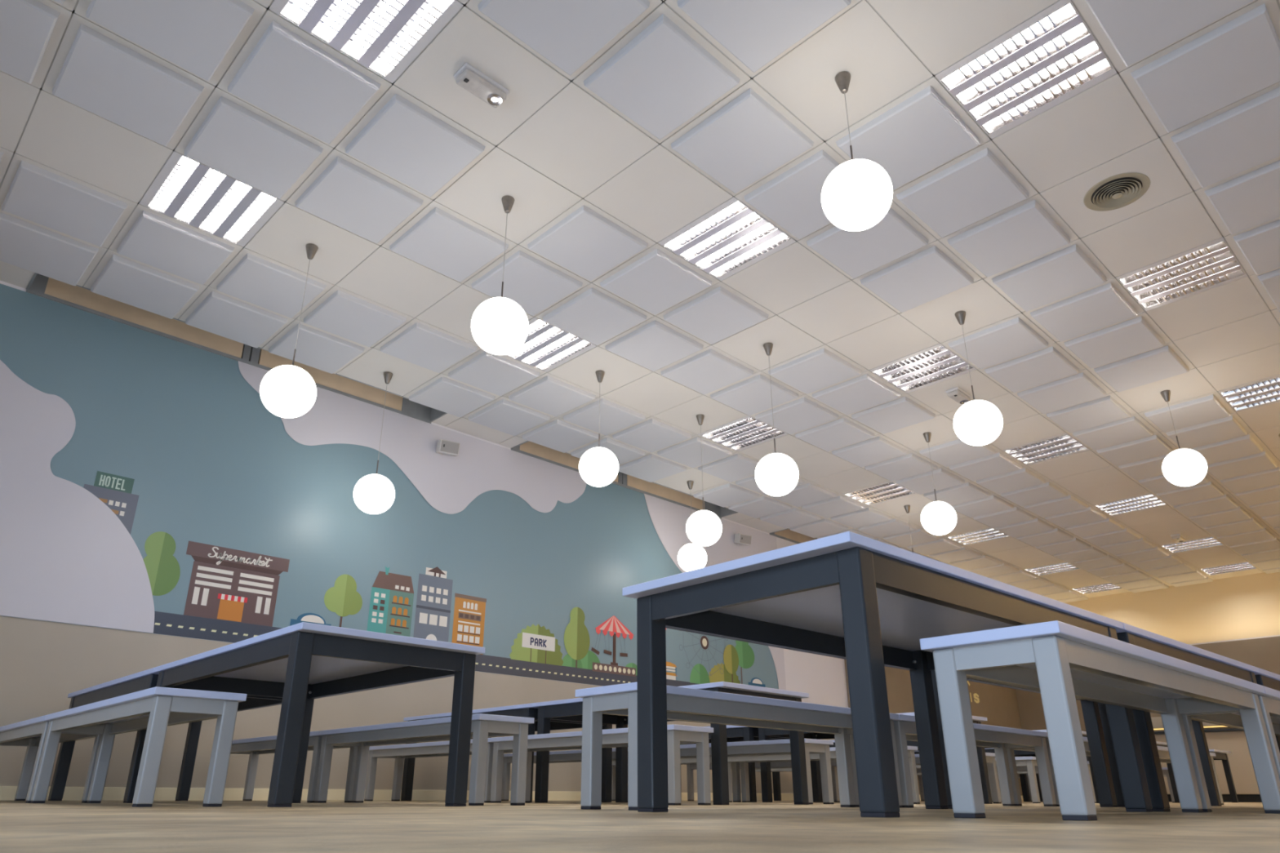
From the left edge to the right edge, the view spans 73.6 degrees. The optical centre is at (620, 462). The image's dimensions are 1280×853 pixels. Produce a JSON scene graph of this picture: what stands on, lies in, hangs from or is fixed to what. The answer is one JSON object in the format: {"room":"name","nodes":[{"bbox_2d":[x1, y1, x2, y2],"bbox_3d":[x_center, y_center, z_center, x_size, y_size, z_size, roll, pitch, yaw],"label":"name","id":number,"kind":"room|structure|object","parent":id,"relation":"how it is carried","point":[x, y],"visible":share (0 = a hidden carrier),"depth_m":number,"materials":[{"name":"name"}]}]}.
{"room":"eatery","nodes":[
{"label":"eatery","id":0,"kind":"room"},
{"bbox_2d":[0,280,848,793],"bbox_3d":[0.623,1.860,9.354,17.150,3.430,0.150,19,-28,-40],"label":"wall","id":1,"kind":"structure","parent":0,"point":[42,662],"depth_m":5.84,"materials":[{"name":"white paint"}]},
{"bbox_2d":[0,283,786,690],"bbox_3d":[-1.760,0.627,7.278,10.390,2.122,0.006,19,-28,-40],"label":"wall mural","id":2,"kind":"object","parent":1,"relation":"attached to","point":[148,484],"visible":0.88,"depth_m":6.57,"materials":[{"name":"blue paint"}]},
{"bbox_2d":[0,786,793,800],"bbox_3d":[-1.282,2.713,6.957,11.750,0.078,0.014,19,-28,-40],"label":"baseboard","id":3,"kind":"structure","parent":1,"relation":"attached to","point":[6,793],"depth_m":5.86,"materials":[{"name":"beige wood"}]},
{"bbox_2d":[435,439,460,456],"bbox_3d":[-1.549,-0.134,7.673,0.180,0.154,0.161,12,-24,-27],"label":"wall speaker","id":4,"kind":"object","parent":1,"relation":"attached to","point":[444,446],"visible":1,"depth_m":7.61,"materials":[{"name":"grey plastic"}]},
{"bbox_2d":[440,440,459,454],"bbox_3d":[-1.516,-0.133,7.610,0.161,0.096,0.028,12,-24,-27],"label":"grille","id":5,"kind":"object","parent":4,"relation":"attached to","point":[449,447],"depth_m":7.61,"materials":[{"name":"grey plastic"}]},
{"bbox_2d":[733,533,751,545],"bbox_3d":[1.476,0.929,10.354,0.180,0.154,0.161,12,-24,-27],"label":"wall speaker","id":6,"kind":"object","parent":1,"relation":"attached to","point":[745,540],"visible":1,"depth_m":10.29,"materials":[{"name":"grey plastic"}]},
{"bbox_2d":[739,534,751,544],"bbox_3d":[1.509,0.930,10.292,0.161,0.096,0.028,12,-24,-27],"label":"grille","id":7,"kind":"object","parent":6,"relation":"attached to","point":[744,539],"depth_m":10.29,"materials":[{"name":"grey plastic"}]},
{"bbox_2d":[844,659,1022,795],"bbox_3d":[4.850,3.856,12.719,5.100,2.200,0.100,19,-28,-40],"label":"wall","id":8,"kind":"structure","parent":1,"relation":"attached to","point":[999,704],"depth_m":13.55,"materials":[{"name":"beige paint"}]},
{"bbox_2d":[969,693,979,703],"bbox_3d":[5.412,3.653,13.297,0.753,0.156,0.001,19,-28,-40],"label":"sign","id":9,"kind":"object","parent":1,"relation":"attached to","point":[975,695],"depth_m":13.47,"materials":[{"name":"yellow"}]},
{"bbox_2d":[0,0,1279,603],"bbox_3d":[4.044,-0.918,6.596,17.150,0.336,10.046,19,-28,-40],"label":"ceiling","id":10,"kind":"structure","parent":0,"point":[620,124],"depth_m":5.07,"materials":[{"name":"tile"}]},
{"bbox_2d":[138,151,284,246],"bbox_3d":[-2.330,-1.520,4.891,0.593,0.092,0.593,19,-28,-40],"label":"ceiling lamp","id":11,"kind":"object","parent":10,"relation":"attached to","point":[188,188],"visible":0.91,"depth_m":4.86,"materials":[{"name":"white metal"}]},
{"bbox_2d":[26,272,447,423],"bbox_3d":[-2.754,-0.881,6.667,3.128,0.232,0.338,19,-28,-40],"label":"ceiling slot","id":12,"kind":"object","parent":10,"relation":"attached to","point":[75,296],"visible":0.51,"depth_m":6.48,"materials":[{"name":"grey metal"}]},
{"bbox_2d":[259,243,318,417],"bbox_3d":[-1.899,-0.795,5.052,0.304,1.141,0.304,19,-28,-40],"label":"globe pendant","id":13,"kind":"object","parent":10,"relation":"hanging from","point":[286,391],"visible":1,"depth_m":4.80,"materials":[{"name":"white glass"}]},
{"bbox_2d":[269,0,463,83],"bbox_3d":[-1.088,-1.989,3.676,0.593,0.092,0.593,19,-28,-40],"label":"ceiling lamp","id":14,"kind":"object","parent":10,"relation":"attached to","point":[388,35],"visible":0.99,"depth_m":3.75,"materials":[{"name":"white metal"}]},
{"bbox_2d":[353,371,395,514],"bbox_3d":[-1.859,-0.163,6.627,0.304,1.171,0.304,19,-28,-40],"label":"globe pendant","id":15,"kind":"object","parent":10,"relation":"hanging from","point":[373,494],"visible":1,"depth_m":6.37,"materials":[{"name":"white glass"}]},
{"bbox_2d":[453,62,509,107],"bbox_3d":[-0.654,-1.768,4.034,0.250,0.060,0.110,19,-28,-40],"label":"emergency light","id":16,"kind":"object","parent":10,"relation":"attached to","point":[468,77],"visible":1,"depth_m":4.00,"materials":[{"name":"white plastic"}]},
{"bbox_2d":[471,195,528,355],"bbox_3d":[-0.636,-1.033,4.658,0.304,0.973,0.304,19,-28,-40],"label":"globe pendant","id":17,"kind":"object","parent":10,"relation":"hanging from","point":[500,326],"visible":1,"depth_m":4.43,"materials":[{"name":"white glass"}]},
{"bbox_2d":[505,316,596,372],"bbox_3d":[-0.594,-0.909,6.431,0.593,0.092,0.593,19,-28,-40],"label":"ceiling lamp","id":18,"kind":"object","parent":10,"relation":"attached to","point":[547,345],"visible":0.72,"depth_m":6.43,"materials":[{"name":"white metal"}]},
{"bbox_2d":[578,369,618,487],"bbox_3d":[-0.162,-0.269,6.625,0.304,0.959,0.304,19,-28,-40],"label":"globe pendant","id":19,"kind":"object","parent":10,"relation":"hanging from","point":[598,467],"visible":1,"depth_m":6.40,"materials":[{"name":"white glass"}]},
{"bbox_2d":[511,440,737,519],"bbox_3d":[0.163,0.144,9.252,3.148,0.232,0.338,19,-28,-40],"label":"ceiling slot","id":20,"kind":"object","parent":10,"relation":"attached to","point":[566,460],"visible":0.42,"depth_m":9.39,"materials":[{"name":"grey metal"}]},
{"bbox_2d":[677,480,706,571],"bbox_3d":[0.747,0.670,8.969,0.304,0.993,0.304,19,-28,-40],"label":"globe pendant","id":21,"kind":"object","parent":10,"relation":"hanging from","point":[691,557],"visible":0.79,"depth_m":8.74,"materials":[{"name":"white glass"}]},
{"bbox_2d":[685,413,722,546],"bbox_3d":[0.706,0.143,7.353,0.304,1.189,0.304,19,-28,-40],"label":"globe pendant","id":22,"kind":"object","parent":10,"relation":"hanging from","point":[704,527],"visible":1,"depth_m":7.09,"materials":[{"name":"white glass"}]},
{"bbox_2d":[657,196,795,280],"bbox_3d":[0.648,-1.379,5.216,0.593,0.092,0.593,19,-28,-40],"label":"ceiling lamp","id":23,"kind":"object","parent":10,"relation":"attached to","point":[730,237],"visible":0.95,"depth_m":5.19,"materials":[{"name":"white metal"}]},
{"bbox_2d":[697,415,788,451],"bbox_3d":[1.143,-0.299,7.971,0.593,0.092,0.593,19,-28,-40],"label":"ceiling lamp","id":24,"kind":"object","parent":10,"relation":"attached to","point":[746,432],"visible":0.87,"depth_m":7.95,"materials":[{"name":"white metal"}]},
{"bbox_2d":[755,342,799,496],"bbox_3d":[1.100,-0.324,6.159,0.304,1.186,0.304,19,-28,-40],"label":"globe pendant","id":25,"kind":"object","parent":10,"relation":"hanging from","point":[776,474],"visible":1,"depth_m":5.89,"materials":[{"name":"white glass"}]},
{"bbox_2d":[769,528,817,543],"bbox_3d":[3.108,1.179,11.863,3.088,0.232,0.338,19,-28,-40],"label":"ceiling slot","id":26,"kind":"object","parent":10,"relation":"attached to","point":[788,535],"visible":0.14,"depth_m":11.25,"materials":[{"name":"grey metal"}]},
{"bbox_2d":[821,71,893,231],"bbox_3d":[1.040,-1.417,3.854,0.304,0.829,0.304,19,-28,-40],"label":"globe pendant","id":27,"kind":"object","parent":10,"relation":"hanging from","point":[857,194],"visible":1,"depth_m":3.66,"materials":[{"name":"white glass"}]},
{"bbox_2d":[842,480,917,506],"bbox_3d":[2.880,0.311,9.510,0.593,0.092,0.593,19,-28,-40],"label":"ceiling lamp","id":28,"kind":"object","parent":10,"relation":"attached to","point":[888,491],"visible":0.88,"depth_m":9.49,"materials":[{"name":"white metal"}]},
{"bbox_2d":[903,505,913,552],"bbox_3d":[3.312,0.938,9.710,0.304,0.931,0.304,19,-28,-40],"label":"globe pendant","id":29,"kind":"object","parent":10,"relation":"hanging from","point":[907,508],"visible":0.06,"depth_m":9.84,"materials":[{"name":"silver metal"}]},
{"bbox_2d":[869,342,976,393],"bbox_3d":[2.385,-0.768,6.755,0.593,0.092,0.593,19,-28,-40],"label":"ceiling lamp","id":30,"kind":"object","parent":10,"relation":"attached to","point":[935,364],"visible":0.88,"depth_m":6.74,"materials":[{"name":"white metal"}]},
{"bbox_2d":[920,431,956,535],"bbox_3d":[2.837,0.187,7.737,0.304,0.973,0.304,19,-28,-40],"label":"globe pendant","id":31,"kind":"object","parent":10,"relation":"hanging from","point":[937,517],"visible":1,"depth_m":7.52,"materials":[{"name":"white glass"}]},
{"bbox_2d":[945,386,971,404],"bbox_3d":[2.819,-0.547,7.113,0.250,0.060,0.110,19,-28,-40],"label":"emergency light","id":32,"kind":"object","parent":10,"relation":"attached to","point":[957,394],"visible":0.98,"depth_m":7.07,"materials":[{"name":"white plastic"}]},
{"bbox_2d":[945,527,1010,545],"bbox_3d":[4.617,0.921,11.050,0.593,0.092,0.593,19,-28,-40],"label":"ceiling lamp","id":33,"kind":"object","parent":10,"relation":"attached to","point":[988,534],"visible":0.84,"depth_m":11.03,"materials":[{"name":"white metal"}]},
{"bbox_2d":[953,311,1003,445],"bbox_3d":[2.363,-0.577,5.770,0.304,0.986,0.304,19,-28,-40],"label":"globe pendant","id":34,"kind":"object","parent":10,"relation":"hanging from","point":[976,422],"visible":1,"depth_m":5.55,"materials":[{"name":"white glass"}]},
{"bbox_2d":[935,0,1116,138],"bbox_3d":[1.891,-1.848,4.000,0.593,0.092,0.593,19,-28,-40],"label":"ceiling lamp","id":35,"kind":"object","parent":10,"relation":"attached to","point":[1051,57],"visible":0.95,"depth_m":3.98,"materials":[{"name":"white metal"}]},
{"bbox_2d":[1002,432,1089,465],"bbox_3d":[4.122,-0.158,8.295,0.593,0.092,0.593,19,-28,-40],"label":"ceiling lamp","id":36,"kind":"object","parent":10,"relation":"attached to","point":[1062,445],"visible":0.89,"depth_m":8.28,"materials":[{"name":"white metal"}]},
{"bbox_2d":[1023,561,1080,576],"bbox_3d":[6.354,1.532,12.589,0.593,0.092,0.593,19,-28,-40],"label":"ceiling lamp","id":37,"kind":"object","parent":10,"relation":"attached to","point":[1064,566],"visible":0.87,"depth_m":12.58,"materials":[{"name":"white metal"}]},
{"bbox_2d":[1071,582,1123,594],"bbox_3d":[7.657,1.990,13.744,0.593,0.092,0.593,19,-28,-40],"label":"ceiling lamp","id":38,"kind":"object","parent":10,"relation":"attached to","point":[1107,586],"visible":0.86,"depth_m":13.73,"materials":[{"name":"white metal"}]},
{"bbox_2d":[1083,172,1150,211],"bbox_3d":[2.759,-1.488,4.749,0.328,0.030,0.328,19,-28,-40],"label":"ceiling vent","id":39,"kind":"object","parent":10,"relation":"in","point":[1129,187],"visible":1,"depth_m":4.74,"materials":[{"name":"beige metal"}]},
{"bbox_2d":[1093,493,1167,515],"bbox_3d":[5.859,0.452,9.835,0.593,0.092,0.593,19,-28,-40],"label":"ceiling lamp","id":40,"kind":"object","parent":10,"relation":"attached to","point":[1145,501],"visible":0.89,"depth_m":9.81,"materials":[{"name":"white metal"}]},
{"bbox_2d":[1170,533,1186,542],"bbox_3d":[7.162,0.979,10.963,0.250,0.060,0.110,19,-28,-40],"label":"emergency light","id":41,"kind":"object","parent":10,"relation":"attached to","point":[1179,538],"visible":1,"depth_m":10.91,"materials":[{"name":"white plastic"}]},
{"bbox_2d":[1115,236,1247,311],"bbox_3d":[3.628,-1.238,5.540,0.593,0.092,0.593,19,-28,-40],"label":"ceiling lamp","id":42,"kind":"object","parent":10,"relation":"attached to","point":[1211,264],"visible":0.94,"depth_m":5.52,"materials":[{"name":"white metal"}]},
{"bbox_2d":[1160,390,1207,486],"bbox_3d":[4.514,-0.200,6.934,0.304,0.823,0.304,19,-28,-40],"label":"globe pendant","id":43,"kind":"object","parent":10,"relation":"hanging from","point":[1181,467],"visible":1,"depth_m":6.75,"materials":[{"name":"white glass"}]},
{"bbox_2d":[1160,536,1223,553],"bbox_3d":[7.596,1.062,11.374,0.593,0.092,0.593,19,-28,-40],"label":"ceiling lamp","id":44,"kind":"object","parent":10,"relation":"attached to","point":[1210,541],"visible":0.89,"depth_m":11.36,"materials":[{"name":"white metal"}]},
{"bbox_2d":[1200,561,1257,575],"bbox_3d":[8.899,1.520,12.529,0.593,0.092,0.593,19,-28,-40],"label":"ceiling lamp","id":45,"kind":"object","parent":10,"relation":"attached to","point":[1245,566],"visible":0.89,"depth_m":12.50,"materials":[{"name":"white metal"}]},
{"bbox_2d":[1217,374,1279,412],"bbox_3d":[5.364,-0.628,7.080,0.593,0.092,0.593,19,-28,-40],"label":"ceiling lamp","id":46,"kind":"object","parent":10,"relation":"attached to","point":[1265,391],"visible":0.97,"depth_m":7.13,"materials":[{"name":"white metal"}]},
{"bbox_2d":[0,800,1279,852],"bbox_3d":[4.081,2.203,5.317,17.150,0.120,9.896,19,-28,-40],"label":"floor","id":47,"kind":"structure","parent":0,"point":[50,826],"depth_m":1.08,"materials":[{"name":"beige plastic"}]},
{"bbox_2d":[0,715,101,803],"bbox_3d":[-2.932,1.508,4.281,0.292,0.358,1.495,19,-28,-40],"label":"bench","id":48,"kind":"object","parent":47,"relation":"on","point":[31,734],"visible":0.62,"depth_m":4.17,"materials":[{"name":"white wood"}]},
{"bbox_2d":[30,686,246,807],"bbox_3d":[-1.897,1.117,3.269,0.292,0.358,1.495,19,-28,-40],"label":"bench","id":49,"kind":"object","parent":47,"relation":"on","point":[153,709],"visible":0.99,"depth_m":2.88,"materials":[{"name":"white wood"}]},
{"bbox_2d":[48,667,282,803],"bbox_3d":[-2.443,1.532,4.653,0.757,0.588,1.573,19,-28,-40],"label":"dining table","id":50,"kind":"object","parent":47,"relation":"on","point":[146,679],"visible":0.42,"depth_m":4.79,"materials":[{"name":"grey paint"}]},
{"bbox_2d":[230,731,357,802],"bbox_3d":[-2.034,1.843,5.128,0.292,0.358,1.495,19,-28,-40],"label":"bench","id":51,"kind":"object","parent":47,"relation":"on","point":[254,747],"visible":0.53,"depth_m":5.01,"materials":[{"name":"grey wood"}]},
{"bbox_2d":[153,622,484,807],"bbox_3d":[-1.355,1.121,3.588,0.757,0.588,1.573,19,-28,-40],"label":"dining table","id":52,"kind":"object","parent":47,"relation":"on","point":[302,663],"visible":0.82,"depth_m":3.29,"materials":[{"name":"grey paint"}]},
{"bbox_2d":[314,713,534,805],"bbox_3d":[-1.000,1.453,4.116,0.292,0.358,1.495,19,-28,-40],"label":"bench","id":53,"kind":"object","parent":47,"relation":"on","point":[484,726],"visible":0.99,"depth_m":3.86,"materials":[{"name":"grey wood"}]},
{"bbox_2d":[364,737,512,803],"bbox_3d":[-1.191,2.039,5.618,0.292,0.358,1.495,19,-28,-40],"label":"bench","id":54,"kind":"object","parent":47,"relation":"on","point":[398,752],"visible":0.55,"depth_m":5.86,"materials":[{"name":"grey wood"}]},
{"bbox_2d":[400,703,612,802],"bbox_3d":[-0.832,2.110,6.109,0.757,0.588,1.573,19,-28,-40],"label":"dining table","id":55,"kind":"object","parent":47,"relation":"on","point":[526,710],"visible":0.4,"depth_m":5.80,"materials":[{"name":"grey paint"}]},
{"bbox_2d":[501,748,615,800],"bbox_3d":[-0.364,2.405,6.544,0.292,0.358,1.495,19,-28,-40],"label":"bench","id":56,"kind":"object","parent":47,"relation":"on","point":[570,756],"visible":0.19,"depth_m":6.73,"materials":[{"name":"grey wood"}]},
{"bbox_2d":[489,724,713,805],"bbox_3d":[-0.156,1.648,4.606,0.292,0.358,1.495,19,-28,-40],"label":"bench","id":57,"kind":"object","parent":47,"relation":"on","point":[677,735],"visible":0.85,"depth_m":4.32,"materials":[{"name":"grey wood"}]},
{"bbox_2d":[532,681,808,804],"bbox_3d":[0.256,1.698,5.044,0.757,0.588,1.573,19,-28,-40],"label":"dining table","id":58,"kind":"object","parent":47,"relation":"on","point":[570,709],"visible":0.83,"depth_m":4.77,"materials":[{"name":"grey paint"}]},
{"bbox_2d":[611,757,741,802],"bbox_3d":[0.343,2.629,7.107,0.292,0.358,1.495,19,-28,-40],"label":"bench","id":59,"kind":"object","parent":47,"relation":"on","point":[736,795],"visible":0.21,"depth_m":6.71,"materials":[{"name":"grey wood"}]},
{"bbox_2d":[680,724,790,802],"bbox_3d":[0.789,2.671,7.526,0.757,0.588,1.573,19,-28,-40],"label":"dining table","id":60,"kind":"object","parent":47,"relation":"on","point":[734,733],"visible":0.14,"depth_m":6.93,"materials":[{"name":"grey paint"}]},
{"bbox_2d":[574,682,902,810],"bbox_3d":[0.499,1.052,3.075,1.495,0.358,0.292,19,-28,-39],"label":"bench","id":61,"kind":"object","parent":47,"relation":"on","point":[684,704],"visible":0.65,"depth_m":2.81,"materials":[{"name":"white wood"}]},
{"bbox_2d":[686,761,791,800],"bbox_3d":[1.248,2.957,7.935,0.292,0.358,1.495,19,-28,-40],"label":"bench","id":62,"kind":"object","parent":47,"relation":"on","point":[690,768],"visible":0.2,"depth_m":8.28,"materials":[{"name":"grey wood"}]},
{"bbox_2d":[680,738,833,804],"bbox_3d":[0.670,2.014,5.532,0.292,0.358,1.495,19,-28,-40],"label":"bench","id":63,"kind":"object","parent":47,"relation":"on","point":[778,747],"visible":0.35,"depth_m":5.14,"materials":[{"name":"grey wood"}]},
{"bbox_2d":[755,768,791,800],"bbox_3d":[1.944,3.211,8.577,0.292,0.358,1.495,19,-28,-40],"label":"bench","id":64,"kind":"object","parent":47,"relation":"on","point":[772,770],"visible":0.04,"depth_m":8.80,"materials":[{"name":"grey wood"}]},
{"bbox_2d":[727,746,919,804],"bbox_3d":[1.378,2.238,6.095,0.292,0.358,1.495,19,-28,-40],"label":"bench","id":65,"kind":"object","parent":47,"relation":"on","point":[744,760],"visible":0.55,"depth_m":6.31,"materials":[{"name":"grey wood"}]},
{"bbox_2d":[772,739,919,800],"bbox_3d":[2.417,3.244,8.970,0.757,0.588,1.573,19,-28,-40],"label":"dining table","id":66,"kind":"object","parent":47,"relation":"on","point":[775,775],"visible":0.12,"depth_m":9.15,"materials":[{"name":"grey paint"}]},
{"bbox_2d":[758,712,992,804],"bbox_3d":[1.877,2.260,6.462,0.757,0.588,1.573,19,-28,-40],"label":"dining table","id":67,"kind":"object","parent":47,"relation":"on","point":[764,734],"visible":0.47,"depth_m":6.67,"materials":[{"name":"grey paint"}]},
{"bbox_2d":[622,531,1152,817],"bbox_3d":[0.844,0.721,2.538,1.573,0.588,0.757,18,-28,-38],"label":"dining table","id":68,"kind":"object","parent":47,"relation":"on","point":[868,603],"visible":0.97,"depth_m":2.30,"materials":[{"name":"laminate"}]},
{"bbox_2d":[819,752,1001,804],"bbox_3d":[2.283,2.566,6.923,0.292,0.358,1.495,19,-28,-40],"label":"bench","id":69,"kind":"object","parent":47,"relation":"on","point":[990,757],"visible":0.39,"depth_m":6.53,"materials":[{"name":"grey wood"}]},
{"bbox_2d":[849,714,1056,808],"bbox_3d":[1.594,1.430,4.026,1.495,0.358,0.292,19,-28,-39],"label":"bench","id":70,"kind":"object","parent":47,"relation":"on","point":[1001,739],"visible":0.7,"depth_m":4.21,"materials":[{"name":"grey wood"}]},
{"bbox_2d":[914,748,1030,801],"bbox_3d":[4.045,3.816,10.413,0.757,0.588,1.573,19,-28,-40],"label":"dining table","id":71,"kind":"object","parent":47,"relation":"on","point":[1023,777],"visible":0.1,"depth_m":10.07,"materials":[{"name":"grey paint"}]},
{"bbox_2d":[918,773,1032,801],"bbox_3d":[4.519,4.096,10.808,0.292,0.358,1.495,19,-28,-40],"label":"bench","id":72,"kind":"object","parent":47,"relation":"on","point":[920,780],"visible":0.15,"depth_m":11.16,"materials":[{"name":"grey wood"}]},
{"bbox_2d":[915,756,1043,803],"bbox_3d":[2.978,2.820,7.565,0.292,0.358,1.495,19,-28,-40],"label":"bench","id":73,"kind":"object","parent":47,"relation":"on","point":[1030,762],"visible":0.24,"depth_m":7.03,"materials":[{"name":"grey wood"}]},
{"bbox_2d":[906,729,1099,803],"bbox_3d":[3.505,2.832,7.905,0.757,0.588,1.573,19,-28,-40],"label":"dining table","id":74,"kind":"object","parent":47,"relation":"on","point":[914,744],"visible":0.12,"depth_m":7.61,"materials":[{"name":"grey paint"}]},
{"bbox_2d":[987,771,1038,801],"bbox_3d":[4.634,3.382,8.982,0.292,0.358,1.495,19,-28,-40],"label":"bench","id":75,"kind":"object","parent":47,"relation":"on","point":[1018,772],"visible":0.04,"depth_m":9.31,"materials":[{"name":"silver metal"}]},
{"bbox_2d":[987,761,1096,803],"bbox_3d":[3.898,3.148,8.393,0.292,0.358,1.495,19,-28,-40],"label":"bench","id":76,"kind":"object","parent":47,"relation":"on","point":[1019,769],"visible":0.03,"depth_m":7.87,"materials":[{"name":"grey wood"}]},
{"bbox_2d":[1006,737,1090,806],"bbox_3d":[2.690,1.807,4.977,1.495,0.358,0.292,19,-28,-39],"label":"bench","id":77,"kind":"object","parent":47,"relation":"on","point":[1011,755],"visible":0.15,"depth_m":4.56,"materials":[{"name":"grey wood"}]},
{"bbox_2d":[931,622,1259,812],"bbox_3d":[2.024,1.106,3.510,1.573,0.588,0.757,18,-28,-38],"label":"dining table","id":78,"kind":"object","parent":47,"relation":"on","point":[1131,634],"visible":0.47,"depth_m":3.29,"materials":[{"name":"grey paint"}]},
{"bbox_2d":[1013,741,1179,803],"bbox_3d":[5.134,3.405,9.349,0.757,0.588,1.573,19,-28,-40],"label":"dining table","id":79,"kind":"object","parent":47,"relation":"on","point":[1017,753],"visible":0.19,"depth_m":9.09,"materials":[{"name":"grey paint"}]},
{"bbox_2d":[920,620,1279,821],"bbox_3d":[1.297,0.697,2.156,1.495,0.358,0.292,19,-28,-39],"label":"bench","id":80,"kind":"object","parent":47,"relation":"on","point":[1066,663],"visible":0.98,"depth_m":1.80,"materials":[{"name":"laminate"}]},
{"bbox_2d":[1086,749,1238,802],"bbox_3d":[6.762,3.977,10.792,0.757,0.588,1.573,19,-28,-40],"label":"bench","id":81,"kind":"object","parent":47,"relation":"on","point":[1220,755],"visible":0.21,"depth_m":10.48,"materials":[{"name":"grey paint"}]},
{"bbox_2d":[1161,767,1175,803],"bbox_3d":[5.553,3.705,9.796,0.292,0.358,1.495,19,-28,-40],"label":"bench","id":82,"kind":"object","parent":47,"relation":"on","point":[1165,771],"visible":0.12,"depth_m":9.25,"materials":[{"name":"grey wood"}]},
{"bbox_2d":[1097,667,1279,807],"bbox_3d":[3.204,1.492,4.482,1.573,0.588,0.757,18,-28,-38],"label":"dining table","id":83,"kind":"object","parent":47,"relation":"on","point":[1266,678],"visible":0.27,"depth_m":4.29,"materials":[{"name":"grey paint"}]},
{"bbox_2d":[1156,746,1223,804],"bbox_3d":[3.785,2.184,5.928,1.495,0.358,0.292,19,-28,-39],"label":"bench","id":84,"kind":"object","parent":47,"relation":"on","point":[1163,752],"visible":0.12,"depth_m":6.24,"materials":[{"name":"grey wood"}]},
{"bbox_2d":[1151,716,1262,802],"bbox_3d":[8.453,4.049,11.742,0.680,1.160,3.200,19,-28,-40],"label":"wall","id":85,"kind":"structure","parent":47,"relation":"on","point":[1233,740],"depth_m":11.53,"materials":[{"name":"beige paint"}]},
{"bbox_2d":[1151,716,1219,728],"bbox_3d":[8.585,3.629,12.040,0.280,0.160,3.100,19,-28,-40],"label":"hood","id":86,"kind":"object","parent":85,"relation":"attached to","point":[1157,722],"depth_m":12.52,"materials":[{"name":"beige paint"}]},
{"bbox_2d":[1154,728,1244,734],"bbox_3d":[8.454,3.735,11.865,0.680,0.035,3.200,19,-28,-40],"label":"countertop","id":87,"kind":"structure","parent":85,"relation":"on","point":[1227,729],"depth_m":11.70,"materials":[{"name":"grey paint"}]},
{"bbox_2d":[1182,685,1279,812],"bbox_3d":[2.404,1.070,3.096,1.495,0.358,0.292,19,-28,-39],"label":"bench","id":88,"kind":"object","parent":47,"relation":"on","point":[1269,702],"visible":0.41,"depth_m":2.69,"materials":[{"name":"white wood"}]},
{"bbox_2d":[1066,572,1279,644],"bbox_3d":[10.297,2.769,11.563,0.150,3.430,10.046,19,-28,-40],"label":"wall","id":89,"kind":"structure","parent":0,"point":[1248,606],"depth_m":13.13,"materials":[{"name":"beige paint"}]},
{"bbox_2d":[1015,635,1279,731],"bbox_3d":[10.184,3.265,11.144,0.300,2.200,9.896,19,-28,-40],"label":"wall","id":90,"kind":"structure","parent":89,"relation":"attached to","point":[1264,653],"depth_m":12.54,"materials":[{"name":"beige paint"}]},
{"bbox_2d":[1188,635,1279,644],"bbox_3d":[8.466,2.835,13.113,0.100,0.020,4.500,19,-28,-40],"label":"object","id":91,"kind":"object","parent":90,"relation":"on","point":[1273,635],"visible":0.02,"depth_m":12.51,"materials":[{"name":"white ceramic"}]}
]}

